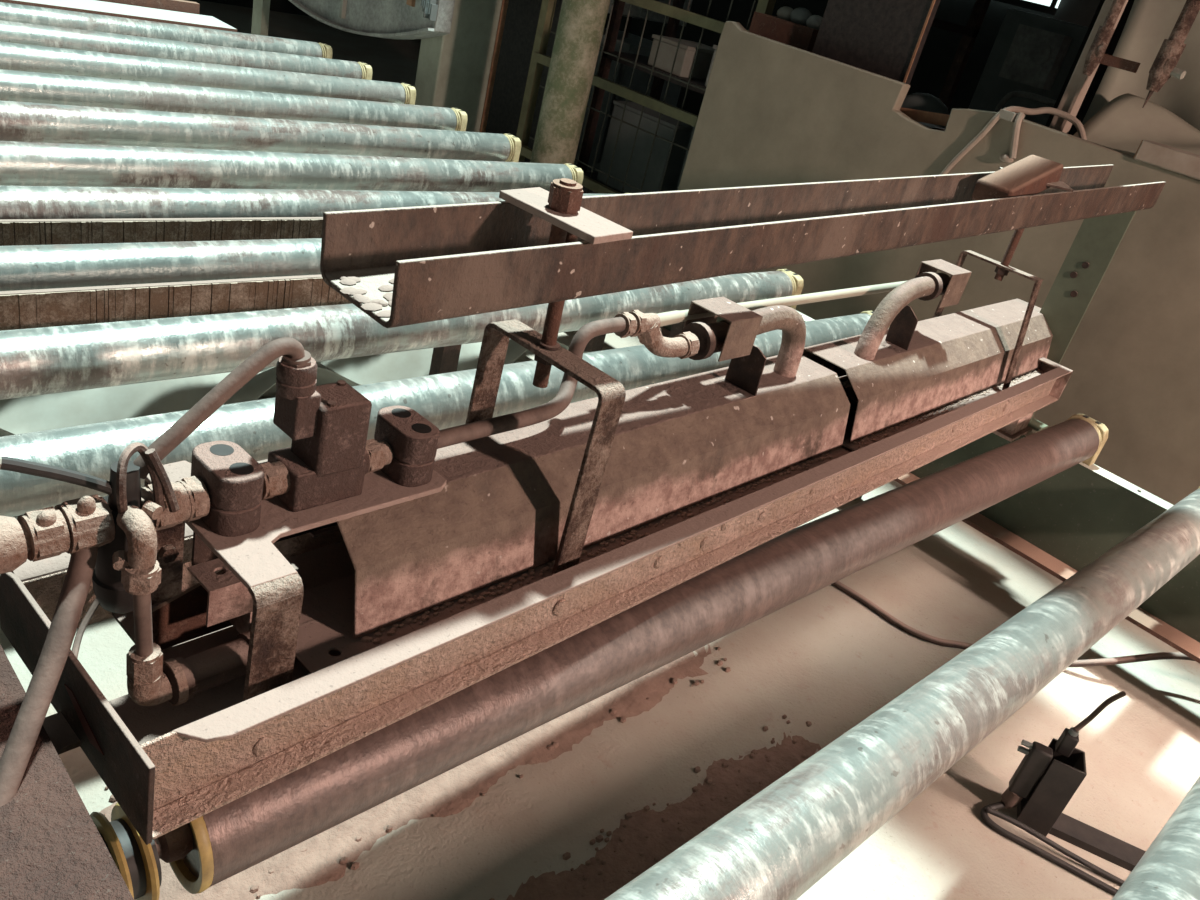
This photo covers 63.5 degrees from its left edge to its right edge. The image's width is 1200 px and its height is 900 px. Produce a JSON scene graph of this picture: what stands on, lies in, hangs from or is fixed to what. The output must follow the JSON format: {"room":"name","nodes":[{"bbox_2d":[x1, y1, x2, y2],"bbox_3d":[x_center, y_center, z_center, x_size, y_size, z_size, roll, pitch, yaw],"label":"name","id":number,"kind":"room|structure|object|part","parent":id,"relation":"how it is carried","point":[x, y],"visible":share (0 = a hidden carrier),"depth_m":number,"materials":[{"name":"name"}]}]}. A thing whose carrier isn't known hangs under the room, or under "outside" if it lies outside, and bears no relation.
{"room":"factory floor","nodes":[
{"label":"factory floor","id":0,"kind":"room"},
{"bbox_2d":[201,0,310,16],"bbox_3d":[-4.116,-4.650,5.736,9.600,3.200,0.100,-14,39,-43],"label":"wall","id":1,"kind":"structure","parent":0,"point":[285,6],"depth_m":8.10,"materials":[{"name":"paint"}]},
{"bbox_2d":[0,0,1199,899],"bbox_3d":[-0.182,-0.568,3.702,11.000,0.100,13.000,-14,39,-43],"label":"floor","id":2,"kind":"structure","parent":0,"point":[826,659],"depth_m":1.84,"materials":[{"name":"beige concrete"}]},
{"bbox_2d":[0,644,133,899],"bbox_3d":[-1.610,-0.129,1.438,0.626,0.552,4.700,-14,39,-43],"label":"guard cover","id":3,"kind":"object","parent":2,"relation":"on","point":[52,848],"visible":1,"depth_m":0.69,"materials":[{"name":"metal"}]},
{"bbox_2d":[0,0,236,31],"bbox_3d":[-2.666,-1.584,3.648,2.350,0.530,0.674,-14,39,-43],"label":"beam","id":4,"kind":"structure","parent":2,"relation":"on","point":[179,12],"depth_m":4.01,"materials":[{"name":"white metal"}]},
{"bbox_2d":[0,337,602,436],"bbox_3d":[-0.850,-0.301,2.488,1.702,0.201,0.752,-14,39,-43],"label":"sheet","id":5,"kind":"object","parent":2,"relation":"on","point":[21,415],"visible":0.06,"depth_m":2.03,"materials":[{"name":"metal"}]},
{"bbox_2d":[0,217,605,350],"bbox_3d":[-0.648,-0.347,2.407,2.010,0.488,0.056,-14,39,-43],"label":"conveyor slat","id":6,"kind":"object","parent":2,"relation":"on","point":[13,232],"visible":0.14,"depth_m":1.98,"materials":[{"name":"wood"}]},
{"bbox_3d":[-0.596,-0.491,2.316,2.010,0.133,0.012,-14,39,-43],"label":"board plate","id":7,"kind":"part","parent":6,"relation":"part of","materials":[{"name":"wood"}]},
{"bbox_3d":[0.016,-0.478,3.088,0.050,0.400,0.038,-14,39,-43],"label":"board post","id":8,"kind":"part","parent":6,"relation":"part of","materials":[{"name":"metal"}]},
{"bbox_2d":[0,275,684,374],"bbox_3d":[-0.432,-0.189,2.222,2.010,0.488,0.056,-14,39,-43],"label":"conveyor slat","id":9,"kind":"object","parent":2,"relation":"on","point":[37,308],"visible":0.1,"depth_m":1.72,"materials":[{"name":"wood"}]},
{"bbox_3d":[-0.380,-0.334,2.132,2.010,0.133,0.012,-14,39,-43],"label":"board plate","id":10,"kind":"part","parent":9,"relation":"part of","materials":[{"name":"wood"}]},
{"bbox_3d":[-0.378,-0.173,2.316,0.050,0.400,0.038,-14,39,-43],"label":"board post","id":11,"kind":"part","parent":9,"relation":"part of","materials":[{"name":"metal"}]},
{"bbox_3d":[0.232,-0.321,2.904,0.050,0.400,0.038,-14,39,-43],"label":"board post","id":12,"kind":"part","parent":9,"relation":"part of","materials":[{"name":"wood"}]},
{"bbox_2d":[251,0,454,39],"bbox_3d":[-1.057,-2.560,4.147,0.110,2.500,1.600,-14,39,-43],"label":"tank","id":13,"kind":"object","parent":2,"relation":"on","point":[389,19],"depth_m":4.18,"materials":[{"name":"grey metal"}]},
{"bbox_2d":[100,644,730,899],"bbox_3d":[-0.263,0.466,1.603,1.374,0.018,0.324,-14,39,-43],"label":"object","id":14,"kind":"structure","parent":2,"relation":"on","point":[324,857],"depth_m":1.48,"materials":[{"name":"soil"}]},
{"bbox_2d":[415,0,508,132],"bbox_3d":[-0.461,-2.324,3.954,0.310,2.550,0.160,-14,39,-43],"label":"concrete pillar","id":15,"kind":"structure","parent":2,"relation":"on","point":[456,69],"depth_m":4.21,"materials":[{"name":"grey concrete"}]},
{"bbox_3d":[-0.319,-2.316,4.013,0.030,2.550,0.030,-14,39,-43],"label":"edge trim","id":16,"kind":"part","parent":15,"relation":"part of","materials":[{"name":"metal"}]},
{"bbox_2d":[485,0,561,162],"bbox_3d":[-0.241,-2.373,4.628,0.080,2.080,0.820,-14,39,-43],"label":"metal post","id":17,"kind":"structure","parent":2,"relation":"on","point":[522,16],"depth_m":4.92,"materials":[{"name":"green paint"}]},
{"bbox_2d":[530,0,609,164],"bbox_3d":[0.021,-1.866,3.342,0.240,2.550,0.240,-14,39,-43],"label":"steel column","id":18,"kind":"structure","parent":2,"relation":"on","point":[581,24],"depth_m":3.54,"materials":[{"name":"green metal"}]},
{"bbox_2d":[574,0,692,171],"bbox_3d":[0.116,-2.226,5.672,0.515,1.080,0.550,-14,39,-43],"label":"wire cage","id":19,"kind":"object","parent":2,"relation":"on","point":[623,75],"visible":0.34,"depth_m":5.45,"materials":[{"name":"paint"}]},
{"bbox_3d":[-0.103,-2.029,5.584,0.015,0.600,0.490,-14,39,-43],"label":"door","id":20,"kind":"part","parent":19,"relation":"part of","materials":[{"name":"grey paint"}]},
{"bbox_3d":[0.187,-2.564,5.467,0.380,0.280,0.550,-14,39,-43],"label":"lid","id":21,"kind":"part","parent":19,"relation":"part of","materials":[{"name":"metal"}]},
{"bbox_2d":[516,0,775,193],"bbox_3d":[0.084,-1.339,3.752,0.050,1.300,1.110,-14,39,-43],"label":"metal grating","id":22,"kind":"object","parent":2,"relation":"on","point":[539,58],"visible":0.3,"depth_m":3.74,"materials":[{"name":"metal"}]},
{"bbox_3d":[-0.268,-1.599,4.060,0.040,1.300,0.040,-14,39,-43],"label":"cage post","id":23,"kind":"part","parent":22,"relation":"part of","materials":[{"name":"metal"}]},
{"bbox_3d":[-0.004,-1.054,3.901,0.030,0.035,1.060,-14,39,-43],"label":"cage rail","id":24,"kind":"part","parent":22,"relation":"part of","materials":[{"name":"metal"}]},
{"bbox_3d":[0.085,-1.380,3.727,0.030,0.035,1.060,-14,39,-43],"label":"cage rail","id":25,"kind":"part","parent":22,"relation":"part of","materials":[{"name":"metal"}]},
{"bbox_3d":[0.160,-1.655,3.580,0.030,0.035,1.060,-14,39,-43],"label":"cage rail","id":26,"kind":"part","parent":22,"relation":"part of","materials":[{"name":"metal"}]},
{"bbox_3d":[0.444,-1.080,3.452,0.040,1.300,0.040,-14,39,-43],"label":"cage post","id":27,"kind":"part","parent":22,"relation":"part of","materials":[{"name":"metal"}]},
{"bbox_2d":[489,714,820,899],"bbox_3d":[0.089,0.622,1.497,1.024,0.013,0.184,-14,39,-43],"label":"stain","id":28,"kind":"object","parent":2,"relation":"on","point":[645,837],"visible":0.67,"depth_m":1.54,"materials":[{"name":"brown soil"}]},
{"bbox_2d":[577,0,990,193],"bbox_3d":[0.734,-1.704,4.332,0.450,1.700,1.600,-14,39,-43],"label":"storage shelf","id":29,"kind":"object","parent":2,"relation":"on","point":[970,32],"visible":0.19,"depth_m":4.59,"materials":[{"name":"metal"}]},
{"bbox_2d":[597,100,692,193],"bbox_3d":[0.279,-1.464,4.814,0.330,0.395,0.430,-14,39,-43],"label":"crate","id":30,"kind":"object","parent":29,"relation":"on","point":[666,128],"visible":0.5,"depth_m":4.67,"materials":[{"name":"grey paint"}]},
{"bbox_3d":[0.323,-1.627,4.727,0.330,0.015,0.430,-14,39,-43],"label":"lid","id":31,"kind":"part","parent":30,"relation":"part of","materials":[{"name":"grey paint"}]},
{"bbox_2d":[647,34,714,80],"bbox_3d":[0.422,-1.843,4.570,0.330,0.135,0.230,-14,39,-43],"label":"crate","id":32,"kind":"object","parent":29,"relation":"on","point":[687,49],"visible":0.76,"depth_m":4.46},
{"bbox_3d":[0.436,-1.895,4.543,0.330,0.015,0.230,-14,39,-43],"label":"lid","id":33,"kind":"part","parent":32,"relation":"part of","materials":[{"name":"plastic"}]},
{"bbox_2d":[676,126,694,190],"bbox_3d":[0.656,-1.210,4.486,0.330,0.435,0.510,-14,39,-43],"label":"crate","id":34,"kind":"object","parent":29,"relation":"on","point":[693,129],"visible":0.1,"depth_m":4.49,"materials":[{"name":"grey paint"}]},
{"bbox_2d":[705,45,717,86],"bbox_3d":[0.666,-1.686,4.356,0.330,0.175,0.210,-14,39,-43],"label":"crate","id":35,"kind":"object","parent":29,"relation":"on","point":[714,46],"visible":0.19,"depth_m":4.29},
{"bbox_2d":[749,12,818,51],"bbox_3d":[0.547,-0.902,3.390,0.280,1.100,0.240,-14,39,-43],"label":"tray","id":36,"kind":"object","parent":2,"relation":"on","point":[803,37],"visible":0.11,"depth_m":3.05,"materials":[{"name":"metal"}]},
{"bbox_2d":[777,6,792,21],"bbox_3d":[0.595,-1.393,3.099,0.058,0.048,0.061,-14,39,-43],"label":"lump","id":37,"kind":"object","parent":36,"relation":"on","point":[784,13],"visible":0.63,"depth_m":3.08,"materials":[{"name":"stone"}]},
{"bbox_2d":[790,7,811,25],"bbox_3d":[0.636,-1.368,3.062,0.068,0.056,0.071,-14,39,-43],"label":"lump","id":38,"kind":"object","parent":36,"relation":"on","point":[799,15],"visible":0.7,"depth_m":3.04,"materials":[{"name":"grey paint"}]},
{"bbox_2d":[806,15,822,29],"bbox_3d":[0.675,-1.334,3.031,0.058,0.048,0.061,-14,39,-43],"label":"lump","id":39,"kind":"object","parent":36,"relation":"on","point":[814,21],"visible":0.59,"depth_m":3.01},
{"bbox_2d":[812,0,939,83],"bbox_3d":[0.781,-1.187,2.841,0.030,2.200,0.340,-14,39,-43],"label":"cabinet","id":40,"kind":"object","parent":2,"relation":"on","point":[887,38],"visible":0.29,"depth_m":2.80,"materials":[{"name":"grey metal"}]},
{"bbox_2d":[900,107,949,130],"bbox_3d":[0.831,-0.541,2.966,0.100,1.002,0.252,-14,39,-43],"label":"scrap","id":41,"kind":"object","parent":2,"relation":"on","point":[926,118],"visible":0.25,"depth_m":2.72,"materials":[{"name":"brown metal"}]},
{"bbox_2d":[901,93,949,128],"bbox_3d":[1.019,-0.805,3.568,0.300,0.990,0.255,-14,39,-43],"label":"sack","id":42,"kind":"object","parent":2,"relation":"on","point":[917,101],"visible":0.18,"depth_m":3.30,"materials":[{"name":"grey paint"}]},
{"bbox_2d":[660,310,1199,662],"bbox_3d":[0.380,-0.292,2.923,0.120,0.403,5.500,-14,39,-43],"label":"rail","id":43,"kind":"object","parent":2,"relation":"on","point":[1062,523],"visible":0.13,"depth_m":2.27,"materials":[{"name":"metal"}]},
{"bbox_2d":[0,238,321,290],"bbox_3d":[-0.492,-0.433,2.198,2.296,0.102,0.102,-14,39,-43],"label":"roller","id":44,"kind":"object","parent":43,"relation":"on","point":[22,267],"visible":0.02,"depth_m":1.81,"materials":[{"name":"metal"}]},
{"bbox_2d":[0,2,332,58],"bbox_3d":[-2.024,-1.550,3.507,2.296,0.102,0.102,-14,39,-43],"label":"roller","id":45,"kind":"object","parent":43,"relation":"on","point":[11,12],"visible":0.62,"depth_m":3.74,"materials":[{"name":"metal"}]},
{"bbox_2d":[0,20,371,79],"bbox_3d":[-1.805,-1.390,3.320,2.296,0.102,0.102,-14,39,-43],"label":"roller","id":46,"kind":"object","parent":43,"relation":"on","point":[10,32],"visible":0.58,"depth_m":3.51,"materials":[{"name":"metal"}]},
{"bbox_2d":[0,42,415,104],"bbox_3d":[-1.585,-1.230,3.132,2.296,0.102,0.102,-14,39,-43],"label":"roller","id":47,"kind":"object","parent":43,"relation":"on","point":[13,56],"visible":0.84,"depth_m":3.27,"materials":[{"name":"metal"}]},
{"bbox_2d":[0,69,467,130],"bbox_3d":[-1.353,-1.060,2.933,2.296,0.102,0.102,-14,39,-43],"label":"roller","id":48,"kind":"object","parent":43,"relation":"on","point":[16,86],"visible":0.7,"depth_m":3.02,"materials":[{"name":"metal"}]},
{"bbox_2d":[0,101,520,161],"bbox_3d":[-1.133,-0.900,2.746,2.296,0.102,0.102,-14,39,-43],"label":"roller","id":49,"kind":"object","parent":43,"relation":"on","point":[19,121],"visible":0.89,"depth_m":2.77,"materials":[{"name":"metal"}]},
{"bbox_2d":[0,141,582,191],"bbox_3d":[-0.906,-0.734,2.551,2.296,0.102,0.102,-14,39,-43],"label":"roller","id":50,"kind":"object","parent":43,"relation":"on","point":[21,163],"visible":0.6,"depth_m":2.50,"materials":[{"name":"metal"}]},
{"bbox_2d":[0,186,629,218],"bbox_3d":[-0.704,-0.587,2.379,2.296,0.102,0.102,-14,39,-43],"label":"roller","id":51,"kind":"object","parent":43,"relation":"on","point":[16,202],"visible":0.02,"depth_m":2.14,"materials":[{"name":"metal"}]},
{"bbox_2d":[0,269,803,399],"bbox_3d":[-0.271,-0.272,2.009,2.296,0.102,0.102,-14,39,-43],"label":"roller","id":52,"kind":"object","parent":43,"relation":"on","point":[56,359],"visible":0.7,"depth_m":1.64,"materials":[{"name":"metal"}]},
{"bbox_2d":[0,311,889,516],"bbox_3d":[-0.072,-0.127,1.839,2.296,0.102,0.102,-14,39,-43],"label":"roller","id":53,"kind":"object","parent":43,"relation":"on","point":[443,399],"visible":0.4,"depth_m":1.40,"materials":[{"name":"metal"}]},
{"bbox_2d":[0,357,1072,844],"bbox_3d":[0.221,0.015,1.548,0.298,0.278,2.354,34,32,32],"label":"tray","id":54,"kind":"object","parent":43,"relation":"on","point":[167,767],"depth_m":0.91,"materials":[{"name":"metal"}]},
{"bbox_3d":[-0.447,0.201,0.814,0.297,0.084,0.005,34,32,32],"label":"plate","id":55,"kind":"part","parent":54,"relation":"part of","materials":[{"name":"metal"}]},
{"bbox_2d":[72,598,99,657],"bbox_3d":[-0.472,0.145,0.892,0.016,0.076,0.088,12,27,-6],"label":"wire","id":56,"kind":"object","parent":54,"relation":"attached to","point":[78,638],"visible":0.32,"depth_m":0.90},
{"bbox_3d":[-0.426,0.088,0.947,0.007,0.156,0.039,34,32,32],"label":"leg","id":57,"kind":"part","parent":54,"relation":"part of","materials":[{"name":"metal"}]},
{"bbox_3d":[-0.359,0.148,0.917,0.041,0.081,0.048,34,32,32],"label":"holed bracket","id":58,"kind":"part","parent":54,"relation":"part of","materials":[{"name":"metal"}]},
{"bbox_2d":[191,440,264,536],"bbox_3d":[-0.329,0.033,0.853,0.070,0.057,0.043,34,32,32],"label":"valve","id":59,"kind":"object","parent":54,"relation":"attached to","point":[233,479],"visible":0.9,"depth_m":0.83,"materials":[{"name":"brown metal"}]},
{"bbox_2d":[210,444,233,455],"bbox_3d":[-0.332,0.000,0.851,0.020,0.001,0.020,34,32,32],"label":"socket","id":60,"kind":"object","parent":59,"relation":"attached to","point":[218,449],"depth_m":0.85,"materials":[{"name":"grey metal"}]},
{"bbox_2d":[229,462,253,474],"bbox_3d":[-0.308,0.016,0.833,0.020,0.001,0.020,34,32,32],"label":"socket","id":61,"kind":"object","parent":59,"relation":"attached to","point":[240,468],"depth_m":0.83,"materials":[{"name":"black metal"}]},
{"bbox_3d":[-0.225,0.165,1.075,0.232,0.005,0.620,34,32,32],"label":"floor plate","id":62,"kind":"part","parent":54,"relation":"part of","materials":[{"name":"metal"}]},
{"bbox_2d":[152,570,321,705],"bbox_3d":[-0.338,0.171,0.914,0.101,0.082,0.166,34,32,32],"label":"pipe","id":63,"kind":"object","parent":54,"relation":"on","point":[182,618],"visible":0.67,"depth_m":0.89,"materials":[{"name":"metal"}]},
{"bbox_3d":[-0.385,0.149,0.924,0.004,0.076,0.105,34,32,32],"label":"plate","id":64,"kind":"part","parent":63,"relation":"part of","materials":[{"name":"metal"}]},
{"bbox_3d":[-0.282,0.175,0.834,0.006,0.118,0.044,34,32,32],"label":"leg","id":65,"kind":"part","parent":54,"relation":"part of","materials":[{"name":"metal"}]},
{"bbox_3d":[-0.285,0.112,0.968,0.210,0.162,0.258,34,32,32],"label":"bracket","id":66,"kind":"part","parent":54,"relation":"part of","materials":[{"name":"metal"}]},
{"bbox_3d":[-0.270,0.042,0.936,0.198,0.006,0.257,34,32,32],"label":"plate","id":67,"kind":"part","parent":54,"relation":"part of","materials":[{"name":"metal"}]},
{"bbox_2d":[267,350,371,511],"bbox_3d":[-0.257,-0.025,0.897,0.054,0.151,0.098,34,32,32],"label":"valve","id":68,"kind":"object","parent":54,"relation":"on","point":[327,460],"visible":0.93,"depth_m":0.89,"materials":[{"name":"metal"}]},
{"bbox_2d":[133,337,304,478],"bbox_3d":[-0.316,-0.037,0.808,0.015,0.109,0.149,34,32,32],"label":"hose","id":69,"kind":"object","parent":68,"relation":"attached to","point":[225,389],"visible":0.98,"depth_m":0.80,"materials":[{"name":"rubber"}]},
{"bbox_2d":[374,405,439,486],"bbox_3d":[-0.200,-0.005,0.993,0.070,0.057,0.043,34,32,32],"label":"clamp","id":70,"kind":"object","parent":54,"relation":"attached to","point":[413,440],"visible":0.89,"depth_m":0.97,"materials":[{"name":"brown metal"}]},
{"bbox_2d":[392,408,410,417],"bbox_3d":[-0.203,-0.038,0.991,0.020,0.001,0.020,34,32,32],"label":"socket","id":71,"kind":"object","parent":70,"relation":"attached to","point":[398,412],"depth_m":0.99,"materials":[{"name":"metal"}]},
{"bbox_2d":[412,423,431,432],"bbox_3d":[-0.179,-0.022,0.973,0.020,0.001,0.020,34,32,32],"label":"socket","id":72,"kind":"object","parent":70,"relation":"attached to","point":[420,428],"depth_m":0.97,"materials":[{"name":"metal"}]},
{"bbox_2d":[0,281,905,573],"bbox_3d":[0.061,-0.132,1.286,0.069,0.116,1.822,33,32,30],"label":"gas pipe","id":73,"kind":"object","parent":54,"relation":"on","point":[70,527],"visible":0.83,"depth_m":0.88,"materials":[{"name":"brown metal"}]},
{"bbox_2d":[0,546,97,806],"bbox_3d":[-0.426,0.172,0.742,0.022,0.159,0.161,12,27,-6],"label":"tube","id":74,"kind":"object","parent":73,"relation":"attached to","point":[17,752],"visible":0.99,"depth_m":0.74,"materials":[{"name":"brown metal"}]},
{"bbox_2d":[0,456,111,494],"bbox_3d":[-0.452,0.023,0.718,0.180,0.051,0.018,-7,35,-37],"label":"cable","id":75,"kind":"object","parent":73,"relation":"on","point":[6,463],"visible":0.9,"depth_m":0.74,"materials":[{"name":"black rubber"}]},
{"bbox_2d":[92,442,178,705],"bbox_3d":[-0.384,0.103,0.804,0.087,0.239,0.060,34,32,32],"label":"pipe elbow","id":76,"kind":"object","parent":73,"relation":"attached to","point":[127,570],"visible":0.98,"depth_m":0.78,"materials":[{"name":"brown metal"}]},
{"bbox_3d":[-0.394,0.073,0.802,0.047,0.140,0.047,34,32,32],"label":"valve stem","id":77,"kind":"part","parent":76,"relation":"part of","materials":[{"name":"brown metal"}]},
{"bbox_2d":[191,355,849,672],"bbox_3d":[0.028,0.029,1.292,0.234,0.172,1.079,34,32,32],"label":"housing","id":78,"kind":"object","parent":54,"relation":"on","point":[683,448],"visible":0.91,"depth_m":1.12,"materials":[{"name":"metal"}]},
{"bbox_3d":[-0.337,0.053,1.011,0.004,0.106,0.178,34,32,32],"label":"panel","id":79,"kind":"part","parent":78,"relation":"part of","materials":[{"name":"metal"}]},
{"bbox_2d":[681,297,805,399],"bbox_3d":[0.224,-0.152,1.447,0.090,0.137,0.277,34,32,32],"label":"pipe fitting","id":80,"kind":"object","parent":78,"relation":"on","point":[734,336],"visible":0.94,"depth_m":1.41,"materials":[{"name":"metal"}]},
{"bbox_3d":[0.218,-0.122,1.435,0.058,0.072,0.003,34,32,32],"label":"bracket plate","id":81,"kind":"part","parent":80,"relation":"part of","materials":[{"name":"metal"}]},
{"bbox_3d":[0.480,-0.041,1.839,0.230,0.006,1.500,34,32,32],"label":"floor plate","id":82,"kind":"part","parent":54,"relation":"part of","materials":[{"name":"metal"}]},
{"bbox_2d":[802,298,1052,450],"bbox_3d":[0.732,-0.187,2.047,0.234,0.152,1.062,34,32,32],"label":"housing","id":83,"kind":"object","parent":54,"relation":"on","point":[953,361],"visible":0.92,"depth_m":1.90,"materials":[{"name":"metal"}]},
{"bbox_2d":[854,259,971,359],"bbox_3d":[0.567,-0.257,1.803,0.071,0.162,0.323,34,32,32],"label":"pipe","id":84,"kind":"object","parent":83,"relation":"on","point":[893,311],"visible":0.95,"depth_m":1.80,"materials":[{"name":"metal"}]},
{"bbox_3d":[0.565,-0.230,1.809,0.052,0.080,0.003,34,32,32],"label":"bracket plate","id":85,"kind":"part","parent":84,"relation":"part of","materials":[{"name":"metal"}]},
{"bbox_2d":[1027,211,1135,430],"bbox_3d":[1.116,-0.322,2.316,0.060,0.555,0.140,-14,39,-43],"label":"support post","id":86,"kind":"object","parent":83,"relation":"attached to","point":[1097,240],"visible":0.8,"depth_m":2.28,"materials":[{"name":"metal"}]},
{"bbox_2d":[320,155,1165,327],"bbox_3d":[0.485,-0.374,1.492,1.958,0.170,0.140,-14,39,-44],"label":"channel","id":87,"kind":"object","parent":86,"relation":"attached to","point":[400,266],"visible":1,"depth_m":1.05,"materials":[{"name":"metal"}]},
{"bbox_2d":[465,232,625,574],"bbox_3d":[-0.062,-0.058,1.079,0.188,0.380,0.038,34,32,32],"label":"mounting bracket","id":88,"kind":"object","parent":87,"relation":"hanging from","point":[611,393],"visible":0.81,"depth_m":1.06,"materials":[{"name":"metal"}]},
{"bbox_3d":[-0.048,-0.152,1.044,0.025,0.181,0.017,34,32,32],"label":"rod","id":89,"kind":"part","parent":88,"relation":"part of","materials":[{"name":"metal"}]},
{"bbox_3d":[-0.042,-0.225,0.993,0.016,0.103,0.016,-17,41,-42],"label":"rod","id":90,"kind":"part","parent":87,"relation":"part of","materials":[{"name":"metal"}]},
{"bbox_3d":[-0.035,-0.239,0.981,0.067,0.008,0.140,-17,41,-42],"label":"washer plate","id":91,"kind":"part","parent":87,"relation":"part of","materials":[{"name":"metal"}]},
{"bbox_2d":[933,228,1042,389],"bbox_3d":[0.863,-0.336,2.111,0.212,0.368,0.031,34,32,32],"label":"strap","id":92,"kind":"object","parent":87,"relation":"hanging from","point":[1002,269],"visible":0.84,"depth_m":2.08,"materials":[{"name":"metal"}]},
{"bbox_3d":[0.882,-0.436,2.071,0.017,0.151,0.027,19,27,7],"label":"rod","id":93,"kind":"part","parent":92,"relation":"part of","materials":[{"name":"metal"}]},
{"bbox_3d":[0.791,-0.492,1.760,0.124,0.004,0.131,-17,41,-42],"label":"washer plate","id":94,"kind":"part","parent":87,"relation":"part of","materials":[{"name":"metal"}]},
{"bbox_3d":[0.996,-0.221,2.379,0.296,0.080,0.034,34,32,32],"label":"plate","id":95,"kind":"part","parent":54,"relation":"part of","materials":[{"name":"metal"}]},
{"bbox_2d":[90,414,1108,899],"bbox_3d":[0.328,0.165,1.497,2.296,0.102,0.102,-14,39,-43],"label":"roller","id":96,"kind":"object","parent":43,"relation":"on","point":[220,844],"visible":0.78,"depth_m":1.10,"materials":[{"name":"metal"}]},
{"bbox_2d":[604,486,1199,899],"bbox_3d":[0.533,0.314,1.322,2.296,0.102,0.102,-14,39,-43],"label":"roller","id":97,"kind":"object","parent":43,"relation":"on","point":[781,841],"visible":1,"depth_m":1.10,"materials":[{"name":"metal"}]},
{"bbox_2d":[1112,776,1199,899],"bbox_3d":[0.734,0.461,1.150,2.296,0.102,0.102,-14,39,-43],"label":"roller","id":98,"kind":"object","parent":43,"relation":"on","point":[1169,869],"visible":1,"depth_m":1.04,"materials":[{"name":"metal"}]},
{"bbox_2d":[831,581,1194,666],"bbox_3d":[1.049,0.444,2.202,1.459,0.112,0.184,19,27,7],"label":"cable","id":99,"kind":"object","parent":2,"relation":"on","point":[938,641],"visible":0.56,"depth_m":2.20,"materials":[{"name":"rubber"}]},
{"bbox_2d":[994,91,1055,111],"bbox_3d":[1.776,-1.039,4.332,0.080,1.046,0.471,-14,39,-43],"label":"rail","id":100,"kind":"object","parent":2,"relation":"on","point":[1029,95],"visible":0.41,"depth_m":4.15,"materials":[{"name":"black metal"}]},
{"bbox_2d":[968,8,1088,125],"bbox_3d":[2.394,-1.469,5.112,0.710,1.360,0.950,-14,39,-43],"label":"cabinet","id":101,"kind":"object","parent":2,"relation":"on","point":[1030,52],"visible":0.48,"depth_m":4.82,"materials":[{"name":"black metal"}]},
{"bbox_2d":[980,801,1124,895],"bbox_3d":[0.842,0.717,1.680,0.365,0.026,0.072,27,30,22],"label":"cable","id":102,"kind":"object","parent":2,"relation":"on","point":[992,808],"visible":0.91,"depth_m":1.69,"materials":[{"name":"black rubber"}]},
{"bbox_2d":[1001,691,1145,871],"bbox_3d":[0.920,0.582,1.715,0.368,0.263,0.136,21,28,11],"label":"sensor","id":103,"kind":"object","parent":2,"relation":"on","point":[1046,779],"visible":0.95,"depth_m":1.71,"materials":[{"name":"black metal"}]},
{"bbox_2d":[1049,0,1127,133],"bbox_3d":[1.221,-0.930,2.474,0.046,2.300,0.040,-14,39,-43],"label":"stud","id":104,"kind":"object","parent":2,"relation":"on","point":[1079,83],"visible":0.18,"depth_m":2.46,"materials":[{"name":"beige metal"}]},
{"bbox_2d":[1073,0,1199,155],"bbox_3d":[2.036,-0.834,1.839,0.369,1.301,1.991,-14,39,-43],"label":"sheeting","id":105,"kind":"object","parent":104,"relation":"hanging from","point":[1115,118],"visible":0.54,"depth_m":2.54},
{"bbox_2d":[1045,0,1134,134],"bbox_3d":[1.991,-0.987,3.848,0.035,1.500,0.682,-14,39,-43],"label":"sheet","id":106,"kind":"object","parent":2,"relation":"on","point":[1097,78],"visible":0.02,"depth_m":3.78,"materials":[{"name":"metal"}]},
{"bbox_2d":[604,0,1099,115],"bbox_3d":[3.148,-2.695,5.784,0.100,3.200,13.000,-14,39,-43],"label":"wall","id":107,"kind":"structure","parent":0,"point":[940,47],"depth_m":6.60,"materials":[{"name":"paint"}]},
{"bbox_2d":[994,0,1060,14],"bbox_3d":[2.537,-3.350,6.130,0.070,0.880,1.160,-14,39,-43],"label":"window","id":108,"kind":"structure","parent":107,"relation":"in","point":[1045,6],"depth_m":6.04,"materials":[{"name":"white glass"}]},
{"bbox_2d":[678,21,1199,504],"bbox_3d":[2.156,0.457,1.710,0.040,1.060,5.633,-14,39,-43],"label":"panel","id":109,"kind":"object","parent":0,"point":[772,112],"depth_m":2.56,"materials":[{"name":"beige metal"}]},
{"bbox_2d":[892,106,1086,249],"bbox_3d":[1.026,-0.695,2.584,0.371,0.470,0.085,29,30,26],"label":"hose","id":110,"kind":"object","parent":109,"relation":"hanging from","point":[1011,113],"visible":0.82,"depth_m":2.49,"materials":[{"name":"rubber"}]},
{"bbox_2d":[1133,140,1199,179],"bbox_3d":[1.462,-0.596,2.172,0.070,0.046,0.502,-14,39,-43],"label":"board","id":111,"kind":"object","parent":109,"relation":"on","point":[1157,154],"visible":1,"depth_m":2.25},
{"bbox_3d":[2.216,-3.065,3.762,4.060,0.150,12.300,-14,39,-43],"label":"ceiling","id":112,"kind":"structure","parent":0,"visible":0},
{"bbox_2d":[1082,0,1140,75],"bbox_3d":[1.367,-1.456,2.050,0.048,1.300,0.123,-14,39,-43],"label":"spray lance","id":113,"kind":"object","parent":112,"relation":"hanging from","point":[1095,55],"visible":1,"depth_m":2.32,"materials":[{"name":"metal"}]},
{"bbox_3d":[1.248,-0.929,2.326,0.020,0.023,0.085,-14,39,-43],"label":"cross arm","id":114,"kind":"part","parent":113,"relation":"part of"},
{"bbox_2d":[1142,0,1199,107],"bbox_3d":[1.450,-1.379,1.981,0.062,1.340,0.083,-14,39,-43],"label":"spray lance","id":115,"kind":"object","parent":112,"relation":"hanging from","point":[1163,67],"visible":1,"depth_m":2.22,"materials":[{"name":"metal"}]}
]}

